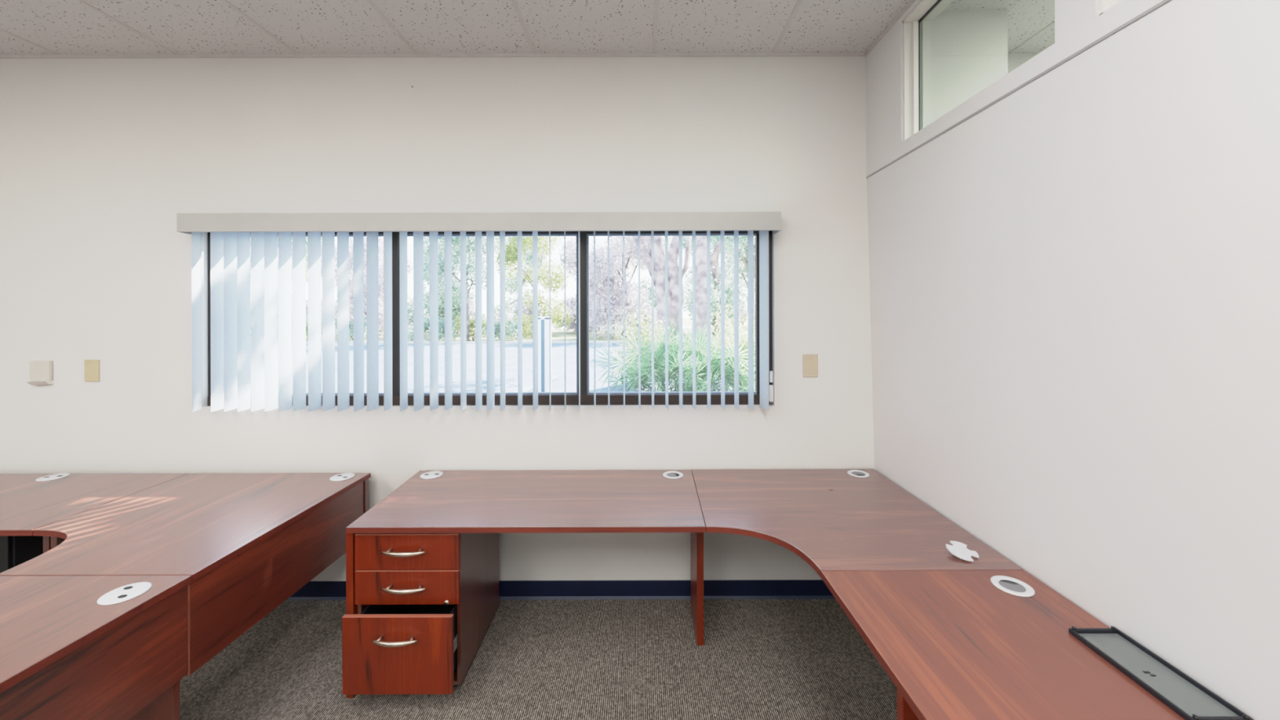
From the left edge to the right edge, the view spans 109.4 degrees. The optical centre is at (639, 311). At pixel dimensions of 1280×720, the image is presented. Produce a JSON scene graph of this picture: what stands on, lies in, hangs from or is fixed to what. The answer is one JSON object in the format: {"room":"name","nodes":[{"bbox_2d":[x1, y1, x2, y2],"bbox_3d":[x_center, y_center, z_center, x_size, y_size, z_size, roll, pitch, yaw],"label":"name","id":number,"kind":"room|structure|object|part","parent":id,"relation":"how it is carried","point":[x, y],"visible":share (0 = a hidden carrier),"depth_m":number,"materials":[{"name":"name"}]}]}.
{"room":"office","nodes":[
{"label":"office","id":0,"kind":"room"},
{"bbox_2d":[0,53,1039,581],"bbox_3d":[-0.400,0.085,2.659,9.600,3.100,0.150,0,0,0],"label":"wall","id":1,"kind":"structure","parent":0,"point":[100,158],"depth_m":2.58,"materials":[{"name":"white paint"}]},
{"bbox_2d":[26,360,53,385],"bbox_3d":[-3.398,0.349,2.564,0.110,0.141,0.040,0,0,0],"label":"wall sensor","id":2,"kind":"object","parent":1,"relation":"attached to","point":[41,371],"visible":1,"depth_m":2.56,"materials":[{"name":"white plastic"}]},
{"bbox_2d":[84,359,99,381],"bbox_3d":[-3.120,0.337,2.579,0.082,0.125,0.009,0,0,0],"label":"wall plate","id":3,"kind":"object","parent":1,"relation":"attached to","point":[91,366],"visible":1,"depth_m":2.58,"materials":[{"name":"beige plastic"}]},
{"bbox_2d":[0,52,866,58],"bbox_3d":[-1.956,-1.453,2.578,6.495,0.016,0.012,0,0,0],"label":"trim","id":4,"kind":"structure","parent":1,"relation":"attached to","point":[784,54],"depth_m":2.57,"materials":[{"name":"paint"}]},
{"bbox_2d":[202,230,773,407],"bbox_3d":[-0.866,0.029,2.637,3.261,1.034,0.104,0,0,0],"label":"window","id":5,"kind":"structure","parent":1,"relation":"in","point":[587,397],"depth_m":2.62,"materials":[{"name":"brown metal"}]},
{"bbox_3d":[-1.958,0.021,2.647,1.046,0.934,0.025,0,0,0],"label":"sash","id":6,"kind":"part","parent":5,"relation":"part of","materials":[{"name":"brown metal"}]},
{"bbox_2d":[177,211,781,412],"bbox_3d":[-0.871,0.005,2.520,3.278,1.082,0.128,0,0,0],"label":"vertical blind","id":7,"kind":"object","parent":5,"relation":"attached to","point":[258,317],"visible":1,"depth_m":2.51,"materials":[{"name":"grey plastic"}]},
{"bbox_3d":[0.727,0.014,2.554,0.003,0.967,0.003,0,0,0],"label":"control cord","id":8,"kind":"part","parent":7,"relation":"part of","materials":[{"name":"grey plastic"}]},
{"bbox_3d":[0.748,0.014,2.554,0.003,0.967,0.003,0,0,0],"label":"control cord","id":9,"kind":"part","parent":7,"relation":"part of","materials":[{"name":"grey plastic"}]},
{"bbox_3d":[-0.865,0.543,2.602,3.261,0.004,0.033,0,0,0],"label":"sill","id":10,"kind":"part","parent":5,"relation":"part of","materials":[{"name":"white paint"}]},
{"bbox_3d":[-0.865,0.514,2.651,3.255,0.058,0.076,0,0,0],"label":"sill rail","id":11,"kind":"part","parent":5,"relation":"part of","materials":[{"name":"brown metal"}]},
{"bbox_3d":[-0.878,0.018,2.647,1.036,0.934,0.025,0,0,0],"label":"sash","id":12,"kind":"part","parent":5,"relation":"part of","materials":[{"name":"brown metal"}]},
{"bbox_3d":[0.195,0.016,2.647,1.005,0.934,0.025,0,0,0],"label":"sash","id":13,"kind":"part","parent":5,"relation":"part of","materials":[{"name":"brown metal"}]},
{"bbox_2d":[285,579,835,600],"bbox_3d":[-1.921,1.589,2.577,6.550,0.101,0.014,0,0,0],"label":"baseboard","id":14,"kind":"structure","parent":1,"relation":"attached to","point":[749,588],"depth_m":2.58,"materials":[{"name":"blue plastic"}]},
{"bbox_2d":[803,354,817,377],"bbox_3d":[0.970,0.309,2.579,0.084,0.129,0.009,0,0,0],"label":"wall plate","id":15,"kind":"object","parent":1,"relation":"attached to","point":[810,361],"visible":1,"depth_m":2.58,"materials":[{"name":"beige plastic"}]},
{"bbox_2d":[0,0,1054,54],"bbox_3d":[-0.404,-1.523,-0.278,9.800,0.124,6.044,0,0,0],"label":"ceiling","id":16,"kind":"structure","parent":0,"point":[27,27],"depth_m":2.32,"materials":[{"name":"tile"}]},
{"bbox_2d":[179,599,897,719],"bbox_3d":[-0.396,1.695,-0.278,9.800,0.120,6.044,0,0,0],"label":"floor","id":17,"kind":"structure","parent":0,"point":[630,659],"depth_m":2.07,"materials":[{"name":"carpet"}]},
{"bbox_2d":[0,535,43,573],"bbox_3d":[-3.257,1.298,2.285,0.720,0.690,0.430,0,0,0],"label":"file cabinet","id":18,"kind":"object","parent":17,"relation":"on","point":[15,550],"visible":0.03,"depth_m":2.11,"materials":[{"name":"black metal"}]},
{"bbox_3d":[-3.257,1.130,2.092,0.700,0.325,0.015,0,0,0],"label":"drawer","id":19,"kind":"part","parent":18,"relation":"part of","materials":[{"name":"black metal"}]},
{"bbox_2d":[0,472,188,553],"bbox_3d":[-3.275,1.271,2.203,1.523,0.743,0.656,0,0,0],"label":"desk","id":20,"kind":"object","parent":17,"relation":"on","point":[28,502],"visible":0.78,"depth_m":2.24,"materials":[{"name":"brown wood"}]},
{"bbox_3d":[-2.529,1.285,2.215,0.026,0.712,0.570,0,0,0],"label":"leg","id":21,"kind":"part","parent":20,"relation":"part of","materials":[{"name":"brown wood"}]},
{"bbox_2d":[0,575,191,719],"bbox_3d":[-1.889,1.268,0.799,0.716,0.743,1.498,0,0,0],"label":"desk","id":22,"kind":"object","parent":17,"relation":"on","point":[73,647],"visible":1,"depth_m":1.36,"materials":[{"name":"brown wood"}]},
{"bbox_3d":[-1.858,1.283,1.534,0.578,0.711,0.024,0,0,0],"label":"leg","id":23,"kind":"part","parent":22,"relation":"part of","materials":[{"name":"brown wood"}]},
{"bbox_2d":[0,472,370,675],"bbox_3d":[-2.006,1.268,2.042,1.007,0.743,0.979,0,0,0],"label":"desk","id":24,"kind":"object","parent":17,"relation":"on","point":[247,543],"visible":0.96,"depth_m":1.90,"materials":[{"name":"brown wood"}]},
{"bbox_3d":[-2.496,1.284,2.215,0.026,0.712,0.570,0,0,0],"label":"leg","id":25,"kind":"part","parent":24,"relation":"part of","materials":[{"name":"brown wood"}]},
{"bbox_3d":[-1.539,1.089,2.022,0.021,0.319,0.938,0,0,2],"label":"apron panel","id":26,"kind":"part","parent":24,"relation":"part of","materials":[{"name":"brown wood"}]},
{"bbox_3d":[-1.523,1.087,2.507,0.028,0.322,0.030,0,0,0],"label":"corner post","id":27,"kind":"part","parent":24,"relation":"part of","materials":[{"name":"brown wood"}]},
{"bbox_2d":[342,533,499,694],"bbox_3d":[-0.987,1.286,2.126,0.447,0.700,0.662,0,0,0],"label":"drawer pedestal","id":28,"kind":"object","parent":17,"relation":"on","point":[427,603],"visible":0.94,"depth_m":1.91,"materials":[{"name":"brown wood"}]},
{"bbox_3d":[-0.987,1.325,1.819,0.187,0.021,0.049,0,0,0],"label":"handle","id":29,"kind":"part","parent":28,"relation":"part of","materials":[{"name":"silver metal"}]},
{"bbox_3d":[-0.986,1.399,1.849,0.447,0.316,0.019,0,0,0],"label":"drawer","id":30,"kind":"part","parent":28,"relation":"part of","materials":[{"name":"brown wood"}]},
{"bbox_3d":[-0.987,1.159,1.889,0.187,0.021,0.049,0,0,0],"label":"handle","id":31,"kind":"part","parent":28,"relation":"part of","materials":[{"name":"silver metal"}]},
{"bbox_3d":[-0.987,1.005,1.889,0.187,0.021,0.049,0,0,0],"label":"handle","id":32,"kind":"part","parent":28,"relation":"part of","materials":[{"name":"silver metal"}]},
{"bbox_3d":[-0.983,1.165,1.919,0.439,0.143,0.019,0,0,0],"label":"drawer","id":33,"kind":"part","parent":28,"relation":"part of","materials":[{"name":"brown wood"}]},
{"bbox_3d":[-0.983,1.015,1.919,0.439,0.151,0.019,0,0,0],"label":"drawer","id":34,"kind":"part","parent":28,"relation":"part of","materials":[{"name":"brown wood"}]},
{"bbox_2d":[346,470,705,697],"bbox_3d":[-0.467,1.264,2.228,1.556,0.743,0.677,0,0,0],"label":"desk","id":35,"kind":"object","parent":17,"relation":"on","point":[429,501],"visible":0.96,"depth_m":2.13,"materials":[{"name":"brown wood"}]},
{"bbox_3d":[-1.229,1.281,2.234,0.030,0.712,0.632,0,0,0],"label":"leg","id":36,"kind":"part","parent":35,"relation":"part of","materials":[{"name":"brown wood"}]},
{"bbox_3d":[0.295,1.277,2.353,0.034,0.712,0.275,0,0,0],"label":"leg","id":37,"kind":"part","parent":35,"relation":"part of","materials":[{"name":"brown wood"}]},
{"bbox_2d":[691,468,1024,577],"bbox_3d":[0.803,1.249,2.070,1.054,0.766,1.004,0,0,0],"label":"desk","id":38,"kind":"object","parent":17,"relation":"on","point":[832,519],"depth_m":1.94,"materials":[{"name":"brown wood"}]},
{"bbox_3d":[1.181,0.879,1.661,0.100,0.029,0.099,0,0,0],"label":"grommet cap","id":39,"kind":"part","parent":38,"relation":"part of","materials":[{"name":"white plastic"}]},
{"bbox_2d":[821,570,1185,719],"bbox_3d":[0.978,1.260,0.807,0.704,0.742,1.515,0,0,0],"label":"desk","id":40,"kind":"object","parent":17,"relation":"on","point":[953,645],"visible":0.99,"depth_m":1.21,"materials":[{"name":"brown wood"}]},
{"bbox_3d":[0.978,1.275,1.139,0.650,0.712,0.027,0,0,0],"label":"leg","id":41,"kind":"part","parent":40,"relation":"part of","materials":[{"name":"brown wood"}]},
{"bbox_2d":[1068,626,1253,719],"bbox_3d":[1.259,0.885,1.120,0.134,0.017,0.286,0,0,0],"label":"outlet panel","id":42,"kind":"object","parent":40,"relation":"on","point":[1182,694],"visible":1,"depth_m":1.10,"materials":[{"name":"black plastic"}]},
{"bbox_2d":[920,10,1008,128],"bbox_3d":[1.593,0.080,2.400,0.415,3.100,0.369,0,0,0],"label":"wall","id":43,"kind":"structure","parent":0,"point":[963,53],"depth_m":2.21,"materials":[{"name":"white paint"}]},
{"bbox_2d":[866,0,1279,719],"bbox_3d":[1.388,0.080,-0.308,0.189,3.100,5.784,0,0,0],"label":"wall","id":44,"kind":"structure","parent":0,"point":[1074,284],"depth_m":1.27,"materials":[{"name":"white paint"}]},
{"bbox_2d":[864,0,915,55],"bbox_3d":[1.283,-1.461,-0.314,0.016,0.016,5.772,0,0,0],"label":"trim","id":45,"kind":"structure","parent":44,"relation":"attached to","point":[910,2],"depth_m":2.32,"materials":[{"name":"paint"}]},
{"bbox_2d":[902,0,1054,141],"bbox_3d":[1.366,-1.132,1.825,0.132,0.600,0.830,0,0,0],"label":"window","id":46,"kind":"structure","parent":44,"relation":"in","point":[926,10],"depth_m":2.22,"materials":[{"name":"white paint"}]},
{"bbox_2d":[866,0,1170,178],"bbox_3d":[1.341,-0.762,-0.308,0.104,0.009,5.784,0,0,0],"label":"trim","id":47,"kind":"structure","parent":44,"relation":"attached to","point":[1162,2],"depth_m":1.44,"materials":[{"name":"white paint"}]},
{"bbox_2d":[1098,0,1122,15],"bbox_3d":[1.366,-1.132,0.693,0.132,0.600,1.185,0,0,0],"label":"window","id":48,"kind":"structure","parent":44,"relation":"in","point":[1104,5],"depth_m":1.27,"materials":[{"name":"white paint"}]},
{"label":"outside","id":49,"kind":"structure","parent":0,"visible":0},
{"bbox_2d":[250,342,754,392],"bbox_3d":[-28.195,1.868,14.127,63.600,0.020,22.746,0,0,0],"label":"road","id":50,"kind":"structure","parent":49,"point":[511,349],"depth_m":14.38,"materials":[{"name":"grey asphalt"}]},
{"bbox_2d":[513,374,557,391],"bbox_3d":[-2.482,1.756,10.503,0.278,0.070,3.807,0,0,9],"label":"strip","id":51,"kind":"object","parent":50,"relation":"on","point":[530,388],"visible":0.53,"depth_m":10.26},
{"bbox_2d":[537,316,551,391],"bbox_3d":[-2.030,0.951,9.650,0.260,1.677,0.200,0,0,0],"label":"bollard post","id":52,"kind":"object","parent":50,"relation":"on","point":[543,322],"visible":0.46,"depth_m":9.55,"materials":[{"name":"white metal"}]},
{"bbox_2d":[604,309,674,388],"bbox_3d":[0.035,0.864,10.477,1.791,1.927,1.402,0,0,0],"label":"shrub","id":53,"kind":"object","parent":50,"relation":"on","point":[642,326],"visible":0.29,"depth_m":10.38,"materials":[{"name":"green plant"}]},
{"bbox_2d":[703,326,755,390],"bbox_3d":[2.018,1.056,9.393,1.417,1.527,1.320,0,0,0],"label":"shrub","id":54,"kind":"object","parent":50,"relation":"on","point":[745,340],"visible":0.2,"depth_m":9.28,"materials":[{"name":"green plant"}]},
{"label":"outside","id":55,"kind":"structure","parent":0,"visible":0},
{"bbox_2d":[408,325,746,328],"bbox_3d":[-9.995,1.815,50.500,100.000,0.030,7.000,0,0,0],"label":"road","id":56,"kind":"structure","parent":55,"point":[683,326],"depth_m":48.93,"materials":[{"name":"grey asphalt"}]},
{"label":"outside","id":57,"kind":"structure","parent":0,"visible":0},
{"bbox_2d":[306,318,754,363],"bbox_3d":[-14.995,2.033,61.377,150.000,0.380,117.246,0,0,0],"label":"ground","id":58,"kind":"structure","parent":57,"point":[557,335],"depth_m":32.47,"materials":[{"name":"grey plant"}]},
{"bbox_2d":[277,252,307,284],"bbox_3d":[-26.738,-3.049,31.577,5.136,10.550,7.310,0,0,-1],"label":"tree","id":59,"kind":"object","parent":58,"relation":"on","point":[307,252],"visible":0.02,"depth_m":33.91,"materials":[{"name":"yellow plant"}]},
{"bbox_2d":[306,315,307,339],"bbox_3d":[-21.725,1.037,28.994,2.179,1.839,2.328,0,0,0],"label":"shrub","id":60,"kind":"object","parent":58,"relation":"on","point":[306,315],"visible":0.05,"depth_m":29.28,"materials":[{"name":"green plant"}]},
{"bbox_2d":[277,236,337,326],"bbox_3d":[-31.343,-2.992,41.368,5.088,10.453,7.243,0,0,-11],"label":"tree","id":61,"kind":"object","parent":58,"relation":"on","point":[306,237],"visible":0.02,"depth_m":41.28,"materials":[{"name":"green plant"}]},
{"bbox_2d":[306,297,353,333],"bbox_3d":[-25.478,0.402,36.815,3.696,3.392,3.950,0,0,32],"label":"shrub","id":62,"kind":"object","parent":58,"relation":"on","point":[321,298],"visible":0.07,"depth_m":36.29,"materials":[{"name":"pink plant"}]},
{"bbox_2d":[306,236,383,336],"bbox_3d":[-19.957,-2.236,32.939,6.411,8.398,5.336,0,0,10],"label":"tree","id":63,"kind":"object","parent":58,"relation":"on","point":[351,253],"visible":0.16,"depth_m":32.07,"materials":[{"name":"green plant"}]},
{"bbox_2d":[334,315,366,340],"bbox_3d":[-18.128,1.166,28.372,1.986,1.862,2.770,0,0,-32],"label":"shrub","id":64,"kind":"object","parent":58,"relation":"on","point":[351,327],"visible":0.29,"depth_m":28.14,"materials":[{"name":"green plant"}]},
{"bbox_2d":[334,243,413,332],"bbox_3d":[-24.388,-2.278,41.591,6.495,8.508,5.406,0,0,-43],"label":"tree","id":65,"kind":"object","parent":58,"relation":"on","point":[411,269],"visible":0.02,"depth_m":41.84,"materials":[{"name":"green plant"}]},
{"bbox_2d":[364,300,424,327],"bbox_3d":[-20.149,0.379,36.796,5.115,3.011,2.386,0,0,-30],"label":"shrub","id":66,"kind":"object","parent":58,"relation":"on","point":[411,322],"visible":0.02,"depth_m":37.20,"materials":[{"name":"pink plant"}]},
{"bbox_2d":[407,315,457,341],"bbox_3d":[-12.575,1.122,27.455,3.062,1.825,2.289,0,0,0],"label":"shrub","id":67,"kind":"object","parent":58,"relation":"on","point":[426,325],"visible":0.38,"depth_m":27.36,"materials":[{"name":"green plant"}]},
{"bbox_2d":[407,237,486,337],"bbox_3d":[-14.142,-3.723,31.708,5.779,11.294,6.188,0,0,-4],"label":"tree","id":68,"kind":"object","parent":58,"relation":"on","point":[455,289],"visible":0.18,"depth_m":31.41,"materials":[{"name":"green plant"}]},
{"bbox_2d":[423,243,475,317],"bbox_3d":[-17.234,-2.905,41.015,5.284,9.644,4.935,0,0,-32],"label":"tree","id":69,"kind":"object","parent":58,"relation":"on","point":[457,273],"visible":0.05,"depth_m":41.04,"materials":[{"name":"grey plant"}]},
{"bbox_2d":[427,300,482,333],"bbox_3d":[-14.957,0.285,36.845,4.716,3.206,3.575,0,0,0],"label":"shrub","id":70,"kind":"object","parent":58,"relation":"on","point":[472,304],"visible":0.06,"depth_m":36.81,"materials":[{"name":"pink plant"}]},
{"bbox_2d":[423,236,512,341],"bbox_3d":[-10.658,-2.845,27.906,5.360,9.523,5.094,0,0,0],"label":"tree","id":71,"kind":"object","parent":58,"relation":"on","point":[470,253],"visible":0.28,"depth_m":27.43,"materials":[{"name":"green plant"}]},
{"bbox_2d":[453,314,486,340],"bbox_3d":[-10.249,1.023,28.362,3.125,1.773,1.879,0,0,27],"label":"shrub","id":72,"kind":"object","parent":58,"relation":"on","point":[458,320],"visible":0.37,"depth_m":28.25,"materials":[{"name":"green plant"}]},
{"bbox_2d":[306,341,651,343],"bbox_3d":[-28.195,1.818,25.625,63.600,0.120,0.250,0,0,0],"label":"kerb","id":73,"kind":"object","parent":58,"relation":"on","point":[408,342],"depth_m":25.50,"materials":[{"name":"concrete"}]},
{"bbox_2d":[482,313,517,341],"bbox_3d":[-8.375,1.006,27.581,2.432,1.780,2.026,0,0,0],"label":"shrub","id":74,"kind":"object","parent":58,"relation":"on","point":[512,326],"visible":0.56,"depth_m":27.17,"materials":[{"name":"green plant"}]},
{"bbox_2d":[485,236,549,332],"bbox_3d":[-10.539,-2.767,41.521,6.827,9.852,4.796,0,0,29],"label":"tree","id":75,"kind":"object","parent":58,"relation":"on","point":[510,282],"visible":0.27,"depth_m":41.44,"materials":[{"name":"grey plant"}]},
{"bbox_2d":[494,296,549,333],"bbox_3d":[-9.846,0.411,37.009,4.955,3.392,3.479,0,0,0],"label":"shrub","id":76,"kind":"object","parent":58,"relation":"on","point":[525,309],"visible":0.16,"depth_m":36.43,"materials":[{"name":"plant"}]},
{"bbox_2d":[493,236,573,337],"bbox_3d":[-7.888,-2.406,32.300,6.278,9.060,4.410,0,0,4],"label":"tree","id":77,"kind":"object","parent":58,"relation":"on","point":[511,251],"visible":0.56,"depth_m":31.97,"materials":[{"name":"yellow plant"}]},
{"bbox_2d":[551,296,602,333],"bbox_3d":[-5.263,0.337,37.089,3.166,3.297,4.511,0,0,43],"label":"shrub","id":78,"kind":"object","parent":58,"relation":"on","point":[572,326],"visible":0.16,"depth_m":36.73,"materials":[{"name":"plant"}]},
{"bbox_2d":[556,235,616,331],"bbox_3d":[-4.450,-2.601,41.594,5.761,9.067,6.922,0,0,10],"label":"tree","id":79,"kind":"object","parent":58,"relation":"on","point":[571,255],"visible":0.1,"depth_m":40.04,"materials":[{"name":"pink plant"}]},
{"bbox_2d":[568,235,665,339],"bbox_3d":[-1.193,-2.827,31.402,6.045,9.515,7.264,0,0,21],"label":"tree","id":80,"kind":"object","parent":58,"relation":"on","point":[616,301],"visible":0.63,"depth_m":30.07,"materials":[{"name":"pink plant"}]},
{"bbox_2d":[618,303,657,333],"bbox_3d":[0.134,0.589,36.375,4.720,2.954,3.294,0,0,37],"label":"shrub","id":81,"kind":"object","parent":58,"relation":"on","point":[649,309],"visible":0.09,"depth_m":35.64,"materials":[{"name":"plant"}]},
{"bbox_2d":[601,338,702,391],"bbox_3d":[0.249,1.219,9.810,2.410,1.542,2.007,0,0,44],"label":"palmetto","id":82,"kind":"object","parent":58,"relation":"on","point":[637,356],"visible":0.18,"depth_m":9.60,"materials":[{"name":"green plant"}]},
{"bbox_2d":[627,235,692,325],"bbox_3d":[2.309,-4.260,41.860,6.739,12.301,6.294,0,0,-5],"label":"tree","id":83,"kind":"object","parent":58,"relation":"on","point":[646,282],"visible":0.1,"depth_m":41.71,"materials":[{"name":"grey plant"}]},
{"bbox_2d":[632,235,691,377],"bbox_3d":[-1.321,-3.832,14.246,5.979,12.194,7.066,0,0,-19],"label":"tree","id":84,"kind":"object","parent":58,"relation":"on","point":[659,252],"visible":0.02,"depth_m":12.26,"materials":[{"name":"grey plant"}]},
{"bbox_2d":[591,317,755,391],"bbox_3d":[0.704,1.065,9.173,3.254,2.116,2.791,0,0,44],"label":"bush","id":85,"kind":"object","parent":58,"relation":"on","point":[659,349],"visible":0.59,"depth_m":8.89,"materials":[{"name":"green plant"}]},
{"bbox_2d":[643,320,755,391],"bbox_3d":[1.526,1.061,9.594,2.865,1.868,2.525,0,0,39],"label":"palmetto","id":86,"kind":"object","parent":58,"relation":"on","point":[686,344],"visible":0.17,"depth_m":9.31,"materials":[{"name":"green plant"}]},
{"bbox_2d":[695,235,726,382],"bbox_3d":[4.434,-4.117,9.588,6.102,12.524,4.999,0,0,-18],"label":"tree","id":87,"kind":"object","parent":58,"relation":"on","point":[701,241],"visible":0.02,"depth_m":10.84,"materials":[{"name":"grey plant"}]},
{"bbox_2d":[669,327,755,391],"bbox_3d":[1.765,1.251,8.864,2.644,1.899,2.698,0,0,-33],"label":"palmetto","id":88,"kind":"object","parent":58,"relation":"on","point":[713,374],"visible":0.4,"depth_m":8.65,"materials":[{"name":"green plant"}]},
{"bbox_2d":[682,235,755,336],"bbox_3d":[5.792,-4.441,32.307,6.932,12.652,6.474,0,0,4],"label":"tree","id":89,"kind":"object","parent":58,"relation":"on","point":[715,279],"visible":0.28,"depth_m":32.27,"materials":[{"name":"grey plant"}]},
{"bbox_2d":[710,235,755,343],"bbox_3d":[5.319,-2.887,22.653,5.094,9.523,5.359,0,0,-19],"label":"tree","id":90,"kind":"object","parent":58,"relation":"on","point":[744,250],"visible":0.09,"depth_m":22.62,"materials":[{"name":"grey plant"}]},
{"bbox_2d":[710,294,755,347],"bbox_3d":[2.539,0.738,12.445,1.941,2.418,1.718,0,0,32],"label":"shrub","id":91,"kind":"object","parent":58,"relation":"on","point":[729,320],"visible":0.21,"depth_m":12.44,"materials":[{"name":"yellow plant"}]},
{"bbox_2d":[710,235,755,328],"bbox_3d":[8.482,-3.314,41.520,5.317,10.922,7.568,0,0,31],"label":"tree","id":92,"kind":"object","parent":58,"relation":"on","point":[732,253],"visible":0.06,"depth_m":40.64,"materials":[{"name":"grey plant"}]},
{"bbox_2d":[718,315,755,354],"bbox_3d":[2.716,0.993,10.541,1.892,1.967,1.626,0,0,0],"label":"shrub","id":93,"kind":"object","parent":58,"relation":"on","point":[745,323],"visible":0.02,"depth_m":10.60,"materials":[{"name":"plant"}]},
{"bbox_2d":[731,303,755,329],"bbox_3d":[9.509,0.458,37.213,3.921,2.702,3.784,0,0,21],"label":"shrub","id":94,"kind":"object","parent":58,"relation":"on","point":[744,314],"visible":0.1,"depth_m":36.56,"materials":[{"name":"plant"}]}
]}

